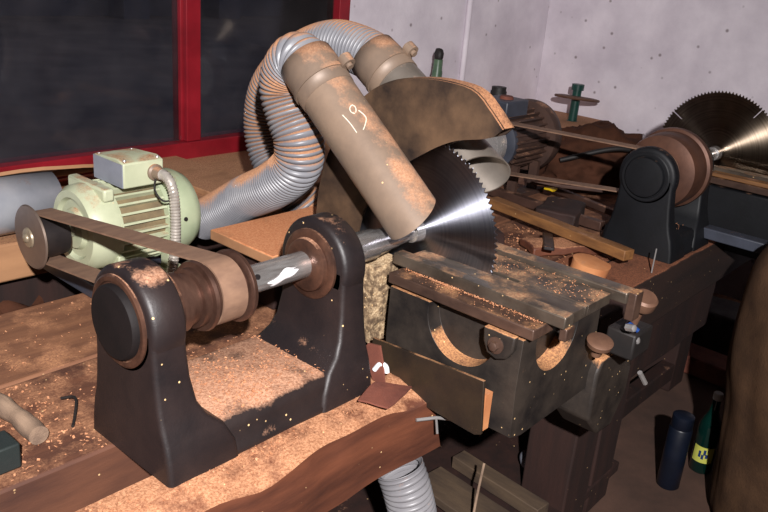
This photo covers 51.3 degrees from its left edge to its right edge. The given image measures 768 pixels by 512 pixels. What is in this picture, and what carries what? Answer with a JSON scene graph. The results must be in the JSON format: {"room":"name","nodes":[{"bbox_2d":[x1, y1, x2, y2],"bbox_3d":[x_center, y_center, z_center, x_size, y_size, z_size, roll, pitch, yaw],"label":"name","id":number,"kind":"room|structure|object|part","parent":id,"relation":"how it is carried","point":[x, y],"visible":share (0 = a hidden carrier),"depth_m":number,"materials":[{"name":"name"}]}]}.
{"room":"woodworking workshop","nodes":[
{"label":"woodworking workshop","id":0,"kind":"room"},
{"bbox_2d":[349,0,549,99],"bbox_3d":[-0.930,-0.926,2.993,0.200,2.900,5.650,21,26,37],"label":"wall","id":1,"kind":"structure","parent":0,"point":[506,38],"depth_m":4.47,"materials":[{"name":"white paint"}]},
{"bbox_2d":[0,0,350,178],"bbox_3d":[-1.313,-1.073,2.340,0.110,1.824,3.468,21,26,37],"label":"window","id":2,"kind":"structure","parent":1,"relation":"in","point":[188,142],"depth_m":3.16,"materials":[{"name":"red paint"}]},
{"bbox_3d":[-1.591,-0.990,2.032,0.004,1.692,2.502,21,26,37],"label":"pane","id":3,"kind":"part","parent":2,"relation":"part of","materials":[{"name":"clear glass"}]},
{"bbox_3d":[-0.458,-1.355,3.258,0.004,1.692,0.760,21,26,37],"label":"pane","id":4,"kind":"part","parent":2,"relation":"part of","materials":[{"name":"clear glass"}]},
{"bbox_2d":[0,169,528,308],"bbox_3d":[-0.630,0.139,3.276,0.440,0.760,5.200,21,26,37],"label":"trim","id":5,"kind":"structure","parent":1,"relation":"attached to","point":[47,287],"depth_m":2.41,"materials":[{"name":"brown wood"}]},
{"bbox_2d":[0,110,611,283],"bbox_3d":[-0.570,-0.276,3.125,0.555,0.118,5.244,21,26,37],"label":"trim","id":6,"kind":"structure","parent":1,"relation":"attached to","point":[13,266],"depth_m":2.92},
{"bbox_2d":[0,171,61,235],"bbox_3d":[-1.153,-0.123,2.163,0.176,0.157,0.520,21,26,37],"label":"duct","id":7,"kind":"object","parent":6,"relation":"on","point":[38,190],"visible":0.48,"depth_m":2.23,"materials":[{"name":"grey metal"}]},
{"bbox_2d":[0,164,93,176],"bbox_3d":[-1.180,-0.219,2.381,0.492,0.186,0.940,21,26,37],"label":"board","id":8,"kind":"object","parent":7,"relation":"on","point":[58,171],"visible":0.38,"depth_m":2.30,"materials":[{"name":"brown wood"}]},
{"bbox_2d":[161,155,236,194],"bbox_3d":[-0.711,-0.300,2.967,0.503,0.023,0.222,20,25,35],"label":"board","id":9,"kind":"object","parent":6,"relation":"on","point":[204,179],"visible":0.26,"depth_m":2.96,"materials":[{"name":"brown wood"}]},
{"bbox_2d":[431,48,443,76],"bbox_3d":[0.260,-0.848,4.087,0.056,0.416,0.061,21,26,37],"label":"bottle","id":10,"kind":"object","parent":6,"relation":"on","point":[439,54],"visible":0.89,"depth_m":4.03,"materials":[{"name":"green glass"}]},
{"bbox_2d":[490,86,506,95],"bbox_3d":[0.552,-0.700,3.955,0.080,0.274,0.080,21,26,37],"label":"canister","id":11,"kind":"object","parent":6,"relation":"on","point":[496,90],"visible":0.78,"depth_m":3.89,"materials":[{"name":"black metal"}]},
{"bbox_2d":[554,83,599,121],"bbox_3d":[1.136,-0.882,4.745,0.268,0.277,0.266,21,26,37],"label":"valve","id":12,"kind":"object","parent":6,"relation":"on","point":[576,97],"visible":0.88,"depth_m":4.68,"materials":[{"name":"green metal"}]},
{"bbox_2d":[459,0,473,80],"bbox_3d":[0.492,-1.685,4.191,0.032,2.100,0.032,21,26,37],"label":"pipe","id":13,"kind":"object","parent":1,"relation":"attached to","point":[469,2],"visible":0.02,"depth_m":4.37,"materials":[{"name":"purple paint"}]},
{"bbox_2d":[536,0,767,300],"bbox_3d":[2.684,-0.901,3.737,4.700,2.900,0.200,21,26,37],"label":"wall","id":14,"kind":"structure","parent":0,"point":[642,60],"depth_m":4.60,"materials":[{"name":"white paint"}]},
{"bbox_2d":[589,373,724,511],"bbox_3d":[0.693,1.102,2.236,4.700,0.100,5.850,21,26,37],"label":"floor","id":15,"kind":"structure","parent":0,"point":[634,487],"depth_m":3.04,"materials":[{"name":"brown concrete"}]},
{"bbox_2d":[0,177,751,511],"bbox_3d":[0.241,0.387,2.754,1.015,0.804,4.905,21,26,37],"label":"workbench","id":16,"kind":"object","parent":15,"relation":"on","point":[337,465],"visible":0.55,"depth_m":1.82,"materials":[{"name":"brown wood"}]},
{"bbox_2d":[0,430,20,474],"bbox_3d":[-0.700,0.356,1.409,0.060,0.051,0.095,21,26,37],"label":"block","id":17,"kind":"object","parent":16,"relation":"on","point":[10,457],"visible":1,"depth_m":1.41,"materials":[{"name":"grey metal"}]},
{"bbox_2d":[0,296,45,313],"bbox_3d":[-0.966,0.180,2.173,0.132,0.106,0.155,21,26,37],"label":"clod","id":18,"kind":"object","parent":16,"relation":"on","point":[31,300],"visible":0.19,"depth_m":2.17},
{"bbox_2d":[0,394,48,445],"bbox_3d":[-0.810,0.282,1.598,0.411,0.046,0.063,16,23,28],"label":"stick","id":19,"kind":"object","parent":16,"relation":"on","point":[28,426],"visible":1,"depth_m":1.51,"materials":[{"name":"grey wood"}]},
{"bbox_2d":[43,254,93,297],"bbox_3d":[-0.794,0.073,2.154,0.470,0.043,0.050,21,26,37],"label":"rail","id":20,"kind":"object","parent":16,"relation":"on","point":[84,286],"visible":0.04,"depth_m":2.16,"materials":[{"name":"grey metal"}]},
{"bbox_2d":[15,148,200,272],"bbox_3d":[-0.694,-0.097,2.096,0.336,0.338,0.474,21,26,37],"label":"motor","id":21,"kind":"object","parent":20,"relation":"on","point":[133,190],"visible":0.81,"depth_m":2.04,"materials":[{"name":"green metal"}]},
{"bbox_2d":[36,208,247,325],"bbox_3d":[-0.587,0.006,1.776,0.818,0.212,0.057,21,26,37],"label":"belt","id":22,"kind":"object","parent":21,"relation":"attached to","point":[231,280],"visible":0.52,"depth_m":1.63,"materials":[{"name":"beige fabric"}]},
{"bbox_2d":[60,395,77,426],"bbox_3d":[-0.623,0.305,1.600,0.028,0.020,0.107,-8,24,-31],"label":"key","id":23,"kind":"object","parent":16,"relation":"on","point":[68,396],"visible":1,"depth_m":1.60,"materials":[{"name":"black metal"}]},
{"bbox_2d":[0,302,257,480],"bbox_3d":[-0.749,0.254,1.740,0.691,0.008,1.025,21,26,37],"label":"chips","id":24,"kind":"object","parent":16,"relation":"on","point":[45,402],"visible":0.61,"depth_m":1.61,"materials":[{"name":"beige wood"}]},
{"bbox_2d":[146,256,160,263],"bbox_3d":[-0.661,0.030,2.297,0.470,0.043,0.050,21,26,37],"label":"rail","id":25,"kind":"object","parent":16,"relation":"on","point":[156,259],"visible":0.03,"depth_m":2.29,"materials":[{"name":"grey metal"}]},
{"bbox_2d":[85,398,368,511],"bbox_3d":[-0.344,0.398,1.453,0.093,0.007,0.954,21,26,37],"label":"chips","id":26,"kind":"object","parent":16,"relation":"on","point":[278,441],"visible":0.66,"depth_m":1.49,"materials":[{"name":"brown wood"}]},
{"bbox_2d":[228,247,282,309],"bbox_3d":[-0.323,0.038,2.213,0.200,0.140,0.125,21,26,37],"label":"box","id":27,"kind":"object","parent":16,"relation":"on","point":[270,298],"visible":0.11,"depth_m":2.14,"materials":[{"name":"brown wood"}]},
{"bbox_2d":[210,206,316,261],"bbox_3d":[-0.236,-0.068,2.269,0.260,0.030,0.435,21,26,37],"label":"plank","id":28,"kind":"object","parent":27,"relation":"on","point":[261,239],"visible":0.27,"depth_m":2.18,"materials":[{"name":"brown wood"}]},
{"bbox_2d":[196,31,354,238],"bbox_3d":[-0.349,-0.286,2.223,0.160,0.704,0.727,-11,26,-36],"label":"hose","id":29,"kind":"object","parent":16,"relation":"attached to","point":[296,64],"visible":0.9,"depth_m":2.01,"materials":[{"name":"grey plastic"}]},
{"bbox_2d":[91,144,497,487],"bbox_3d":[-0.162,0.029,1.742,0.482,0.515,0.964,21,26,37],"label":"saw","id":30,"kind":"object","parent":16,"relation":"on","point":[146,404],"depth_m":1.61,"materials":[{"name":"metal"}]},
{"bbox_2d":[190,335,323,413],"bbox_3d":[-0.287,0.236,1.671,0.223,0.007,0.293,21,26,37],"label":"chips","id":31,"kind":"object","parent":30,"relation":"on","point":[230,372],"visible":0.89,"depth_m":1.64,"materials":[{"name":"beige wood"}]},
{"bbox_3d":[0.083,-0.065,2.000,0.482,0.482,0.003,21,26,37],"label":"circular saw blade","id":32,"kind":"part","parent":30,"relation":"part of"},
{"bbox_2d":[243,19,417,212],"bbox_3d":[-0.160,-0.344,2.366,0.626,0.700,0.230,21,26,37],"label":"hose","id":33,"kind":"object","parent":16,"relation":"attached to","point":[376,54],"visible":0.33,"depth_m":2.13,"materials":[{"name":"grey plastic"}]},
{"bbox_2d":[366,343,384,381],"bbox_3d":[-0.021,0.240,1.812,0.072,0.090,0.008,21,26,37],"label":"sandpaper","id":34,"kind":"object","parent":16,"relation":"on","point":[374,351],"visible":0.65,"depth_m":1.81,"materials":[{"name":"brown paper"}]},
{"bbox_2d":[363,254,396,342],"bbox_3d":[-0.058,0.091,2.018,0.160,0.219,0.098,21,26,37],"label":"block","id":35,"kind":"object","parent":16,"relation":"on","point":[376,286],"visible":0.4,"depth_m":1.96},
{"bbox_2d":[372,362,389,373],"bbox_3d":[-0.006,0.251,1.805,0.042,0.028,0.014,12,22,19],"label":"hook","id":36,"kind":"object","parent":16,"relation":"on","point":[375,368],"visible":1,"depth_m":1.80,"materials":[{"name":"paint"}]},
{"bbox_2d":[358,382,411,408],"bbox_3d":[0.004,0.301,1.740,0.080,0.017,0.115,12,22,19],"label":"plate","id":37,"kind":"object","parent":16,"relation":"on","point":[386,395],"visible":1,"depth_m":1.74,"materials":[{"name":"brown metal"}]},
{"bbox_2d":[378,457,436,511],"bbox_3d":[0.042,0.751,2.034,0.179,0.578,0.175,21,26,37],"label":"hose","id":38,"kind":"object","parent":16,"relation":"hanging from","point":[407,488],"visible":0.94,"depth_m":1.90,"materials":[{"name":"grey plastic"}]},
{"bbox_2d":[305,62,513,239],"bbox_3d":[0.050,-0.144,1.998,0.564,0.691,0.384,21,26,37],"label":"guard","id":39,"kind":"object","parent":16,"relation":"on","point":[373,138],"visible":0.83,"depth_m":1.84,"materials":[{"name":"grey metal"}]},
{"bbox_3d":[0.058,-0.129,2.014,0.559,0.654,0.005,21,26,37],"label":"plate","id":40,"kind":"part","parent":39,"relation":"part of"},
{"bbox_2d":[416,416,449,433],"bbox_3d":[0.114,0.383,1.819,0.093,0.045,0.014,-1,21,-16],"label":"nail","id":41,"kind":"object","parent":16,"relation":"attached to","point":[436,418],"visible":0.82,"depth_m":1.81,"materials":[{"name":"metal"}]},
{"bbox_2d":[428,466,509,511],"bbox_3d":[0.256,0.763,2.455,0.131,0.032,0.352,-15,28,-42],"label":"board","id":42,"kind":"object","parent":16,"relation":"on","point":[451,494],"visible":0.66,"depth_m":2.47,"materials":[{"name":"brown wood"}]},
{"bbox_2d":[328,412,618,511],"bbox_3d":[0.234,0.744,2.659,0.702,0.044,1.002,21,26,37],"label":"wooden base","id":43,"kind":"object","parent":16,"relation":"attached to","point":[501,452],"depth_m":2.73,"materials":[{"name":"brown wood"}]},
{"bbox_2d":[473,463,484,511],"bbox_3d":[0.268,0.725,2.336,0.012,0.193,0.154,10,21,12],"label":"stick","id":44,"kind":"object","parent":16,"relation":"on","point":[483,465],"visible":1,"depth_m":2.35,"materials":[{"name":"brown wood"}]},
{"bbox_2d":[494,225,504,243],"bbox_3d":[0.277,-0.071,2.735,0.208,0.086,0.190,-3,22,-21],"label":"chunk","id":45,"kind":"object","parent":16,"relation":"on","point":[501,235],"visible":0.08,"depth_m":2.68,"materials":[{"name":"brown wood"}]},
{"bbox_2d":[452,450,548,511],"bbox_3d":[0.368,0.736,2.581,0.061,0.047,0.351,-14,28,-41],"label":"board","id":46,"kind":"object","parent":16,"relation":"on","point":[509,491],"visible":0.96,"depth_m":2.56,"materials":[{"name":"brown wood"}]},
{"bbox_2d":[372,242,657,437],"bbox_3d":[0.365,0.231,2.029,0.525,0.468,0.707,21,26,37],"label":"table","id":47,"kind":"object","parent":16,"relation":"on","point":[477,367],"visible":0.97,"depth_m":1.83,"materials":[{"name":"metal"}]},
{"bbox_3d":[0.094,0.283,1.809,0.328,0.135,0.008,21,26,37],"label":"plate","id":48,"kind":"part","parent":47,"relation":"part of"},
{"bbox_3d":[0.187,0.099,1.796,0.399,0.026,0.086,21,26,37],"label":"plate","id":49,"kind":"part","parent":47,"relation":"part of","materials":[{"name":"brown metal"}]},
{"bbox_3d":[0.210,0.068,1.802,0.472,0.029,0.040,21,26,37],"label":"guide rail","id":50,"kind":"part","parent":47,"relation":"part of","materials":[{"name":"metal"}]},
{"bbox_2d":[405,256,601,325],"bbox_3d":[0.270,0.059,1.850,0.412,0.022,0.282,21,26,37],"label":"chips","id":51,"kind":"object","parent":47,"relation":"on","point":[440,282],"visible":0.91,"depth_m":1.81,"materials":[{"name":"brown wood"}]},
{"bbox_3d":[0.383,0.161,1.678,0.018,0.030,0.036,21,26,37],"label":"rail","id":52,"kind":"part","parent":47,"relation":"part of","materials":[{"name":"brown metal"}]},
{"bbox_3d":[0.596,0.200,1.953,0.075,0.068,0.100,21,26,37],"label":"clamp post","id":53,"kind":"part","parent":47,"relation":"part of","materials":[{"name":"black metal"}]},
{"bbox_3d":[0.614,0.137,1.911,0.067,0.112,0.064,21,26,37],"label":"clamp knob","id":54,"kind":"part","parent":47,"relation":"part of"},
{"bbox_2d":[519,447,526,465],"bbox_3d":[0.501,0.682,2.704,0.076,0.075,0.074,21,26,37],"label":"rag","id":55,"kind":"object","parent":16,"relation":"on","point":[522,456],"visible":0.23,"depth_m":2.69,"materials":[{"name":"grey fabric"}]},
{"bbox_2d":[485,94,561,195],"bbox_3d":[0.523,-0.476,3.387,0.310,0.412,0.470,21,26,37],"label":"motor","id":56,"kind":"object","parent":16,"relation":"on","point":[531,150],"visible":0.56,"depth_m":3.33,"materials":[{"name":"blue metal"}]},
{"bbox_2d":[510,121,678,191],"bbox_3d":[0.656,-0.363,3.025,0.911,0.232,0.055,21,26,37],"label":"belt","id":57,"kind":"object","parent":56,"relation":"attached to","point":[587,185],"visible":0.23,"depth_m":2.97,"materials":[{"name":"beige fabric"}]},
{"bbox_2d":[486,187,604,230],"bbox_3d":[0.616,-0.198,3.161,0.562,0.041,0.037,23,27,40],"label":"bar","id":58,"kind":"object","parent":16,"relation":"on","point":[596,224],"visible":0.55,"depth_m":3.18,"materials":[{"name":"brown wood"}]},
{"bbox_2d":[544,186,557,190],"bbox_3d":[0.679,-0.275,3.264,0.048,0.011,0.041,21,26,37],"label":"scrap","id":59,"kind":"object","parent":16,"relation":"on","point":[546,187],"visible":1,"depth_m":3.26,"materials":[{"name":"plastic"}]},
{"bbox_2d":[488,197,633,261],"bbox_3d":[0.605,-0.105,2.835,0.053,0.039,0.643,-11,26,-36],"label":"batten","id":60,"kind":"object","parent":16,"relation":"on","point":[617,251],"visible":0.95,"depth_m":2.78,"materials":[{"name":"brown wood"}]},
{"bbox_2d":[536,194,586,227],"bbox_3d":[0.679,-0.169,3.089,0.173,0.075,0.214,12,22,20],"label":"chunk","id":61,"kind":"object","parent":16,"relation":"on","point":[565,211],"visible":0.76,"depth_m":3.03,"materials":[{"name":"brown wood"}]},
{"bbox_2d":[521,237,604,256],"bbox_3d":[0.622,-0.033,2.768,0.287,0.045,0.110,-1,21,-15],"label":"chunk","id":62,"kind":"object","parent":16,"relation":"on","point":[563,246],"visible":0.6,"depth_m":2.73,"materials":[{"name":"brown wood"}]},
{"bbox_2d":[542,232,554,250],"bbox_3d":[0.559,-0.050,2.722,0.036,0.031,0.212,8,21,8],"label":"iron","id":63,"kind":"object","parent":62,"relation":"on","point":[548,243],"visible":1,"depth_m":2.69,"materials":[{"name":"metal"}]},
{"bbox_3d":[0.577,0.508,2.522,0.163,0.791,0.164,21,26,37],"label":"leg","id":64,"kind":"part","parent":16,"relation":"part of","materials":[{"name":"brown wood"}]},
{"bbox_2d":[531,181,617,194],"bbox_3d":[0.857,-0.280,3.353,0.477,0.016,0.017,7,21,7],"label":"bar","id":65,"kind":"object","parent":16,"relation":"on","point":[539,183],"visible":0.61,"depth_m":3.36,"materials":[{"name":"brown wood"}]},
{"bbox_2d":[554,187,613,215],"bbox_3d":[0.821,-0.216,3.224,0.026,0.035,0.350,-10,25,-34],"label":"bar","id":66,"kind":"object","parent":16,"relation":"on","point":[595,205],"visible":0.67,"depth_m":3.22,"materials":[{"name":"brown wood"}]},
{"bbox_2d":[498,219,678,265],"bbox_3d":[0.671,-0.082,2.845,0.556,0.084,1.006,21,26,37],"label":"chips","id":67,"kind":"object","parent":16,"relation":"on","point":[518,219],"visible":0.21,"depth_m":2.87,"materials":[{"name":"brown wood"}]},
{"bbox_2d":[538,120,642,194],"bbox_3d":[0.997,-0.502,3.753,0.576,0.274,0.716,21,26,37],"label":"heap","id":68,"kind":"object","parent":16,"relation":"on","point":[603,169],"visible":0.52,"depth_m":3.55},
{"bbox_2d":[559,146,631,162],"bbox_3d":[1.032,-0.402,3.553,0.530,0.184,0.082,0,21,-14],"label":"strap","id":69,"kind":"object","parent":68,"relation":"on","point":[614,148],"visible":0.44,"depth_m":3.49,"materials":[{"name":"black rubber"}]},
{"bbox_2d":[570,254,610,278],"bbox_3d":[0.665,0.038,2.581,0.132,0.059,0.129,21,26,37],"label":"log offcut","id":70,"kind":"object","parent":16,"relation":"on","point":[583,262],"visible":0.87,"depth_m":2.55,"materials":[{"name":"orange wood"}]},
{"bbox_3d":[0.712,0.472,2.650,0.128,0.792,0.163,21,26,37],"label":"leg","id":71,"kind":"part","parent":16,"relation":"part of","materials":[{"name":"brown wood"}]},
{"bbox_2d":[651,248,656,272],"bbox_3d":[0.886,0.016,2.626,0.005,0.085,0.005,-6,23,-26],"label":"nail","id":72,"kind":"object","parent":16,"relation":"on","point":[656,248],"visible":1,"depth_m":2.62,"materials":[{"name":"metal"}]},
{"bbox_3d":[1.283,0.290,3.539,0.142,0.598,0.152,21,26,37],"label":"leg","id":73,"kind":"part","parent":16,"relation":"part of","materials":[{"name":"brown wood"}]},
{"bbox_2d":[602,91,767,263],"bbox_3d":[1.136,-0.338,3.006,0.490,0.519,0.794,21,26,37],"label":"saw","id":74,"kind":"object","parent":16,"relation":"on","point":[655,195],"depth_m":2.81,"materials":[{"name":"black metal"}]},
{"bbox_3d":[1.332,-0.414,3.211,0.490,0.490,0.003,21,26,37],"label":"circular saw blade","id":75,"kind":"part","parent":74,"relation":"part of","materials":[{"name":"silver metal"}]},
{"bbox_2d":[704,165,767,258],"bbox_3d":[1.412,-0.161,3.092,0.650,0.316,0.570,21,26,37],"label":"table","id":76,"kind":"object","parent":16,"relation":"on","point":[737,198],"visible":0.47,"depth_m":3.03,"materials":[{"name":"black metal"}]},
{"bbox_3d":[1.428,-0.248,2.999,0.399,0.026,0.086,21,26,37],"label":"plate","id":77,"kind":"part","parent":76,"relation":"part of","materials":[{"name":"brown wood"}]},
{"bbox_3d":[1.451,-0.279,3.005,0.472,0.029,0.040,21,26,37],"label":"guide rail","id":78,"kind":"part","parent":76,"relation":"part of","materials":[{"name":"wood"}]},
{"bbox_2d":[656,410,694,490],"bbox_3d":[1.038,0.691,2.847,0.080,0.294,0.080,21,26,37],"label":"flask","id":79,"kind":"object","parent":15,"relation":"on","point":[680,430],"visible":1,"depth_m":2.81,"materials":[{"name":"blue metal"}]},
{"bbox_2d":[670,410,694,431],"bbox_3d":[1.048,0.578,2.805,0.076,0.051,0.076,21,26,37],"label":"cup","id":80,"kind":"object","parent":79,"relation":"on","point":[682,420],"depth_m":2.78,"materials":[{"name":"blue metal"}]},
{"bbox_2d":[683,342,726,387],"bbox_3d":[1.519,0.511,3.722,0.405,0.095,0.176,21,26,37],"label":"block","id":81,"kind":"object","parent":15,"relation":"on","point":[704,363],"visible":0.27,"depth_m":3.68,"materials":[{"name":"brown wood"}]},
{"bbox_2d":[689,391,723,473],"bbox_3d":[1.199,0.647,2.950,0.080,0.328,0.081,21,26,37],"label":"glass bottle","id":82,"kind":"object","parent":15,"relation":"on","point":[707,437],"visible":0.98,"depth_m":2.93,"materials":[{"name":"green glass"}]},
{"bbox_2d":[691,296,739,354],"bbox_3d":[1.687,0.354,4.027,0.431,0.231,0.275,21,26,37],"label":"block","id":83,"kind":"object","parent":15,"relation":"on","point":[715,334],"visible":0.2,"depth_m":3.93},
{"bbox_2d":[709,245,767,511],"bbox_3d":[1.455,0.466,2.525,0.740,1.004,0.736,21,26,37],"label":"burlap sack","id":84,"kind":"object","parent":15,"relation":"on","point":[739,482],"visible":1,"depth_m":2.47,"materials":[{"name":"brown fabric"}]},
{"label":"outside","id":85,"kind":"structure","parent":0,"visible":0},
{"bbox_2d":[0,16,274,158],"bbox_3d":[-2.803,-2.321,9.568,11.290,0.100,20.000,21,26,37],"label":"ground","id":86,"kind":"structure","parent":85,"point":[67,82],"depth_m":8.07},
{"bbox_2d":[0,0,276,18],"bbox_3d":[-5.345,-5.971,12.224,0.800,4.450,18.000,21,26,37],"label":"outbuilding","id":87,"kind":"structure","parent":86,"relation":"on","point":[123,9],"depth_m":13.77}
]}

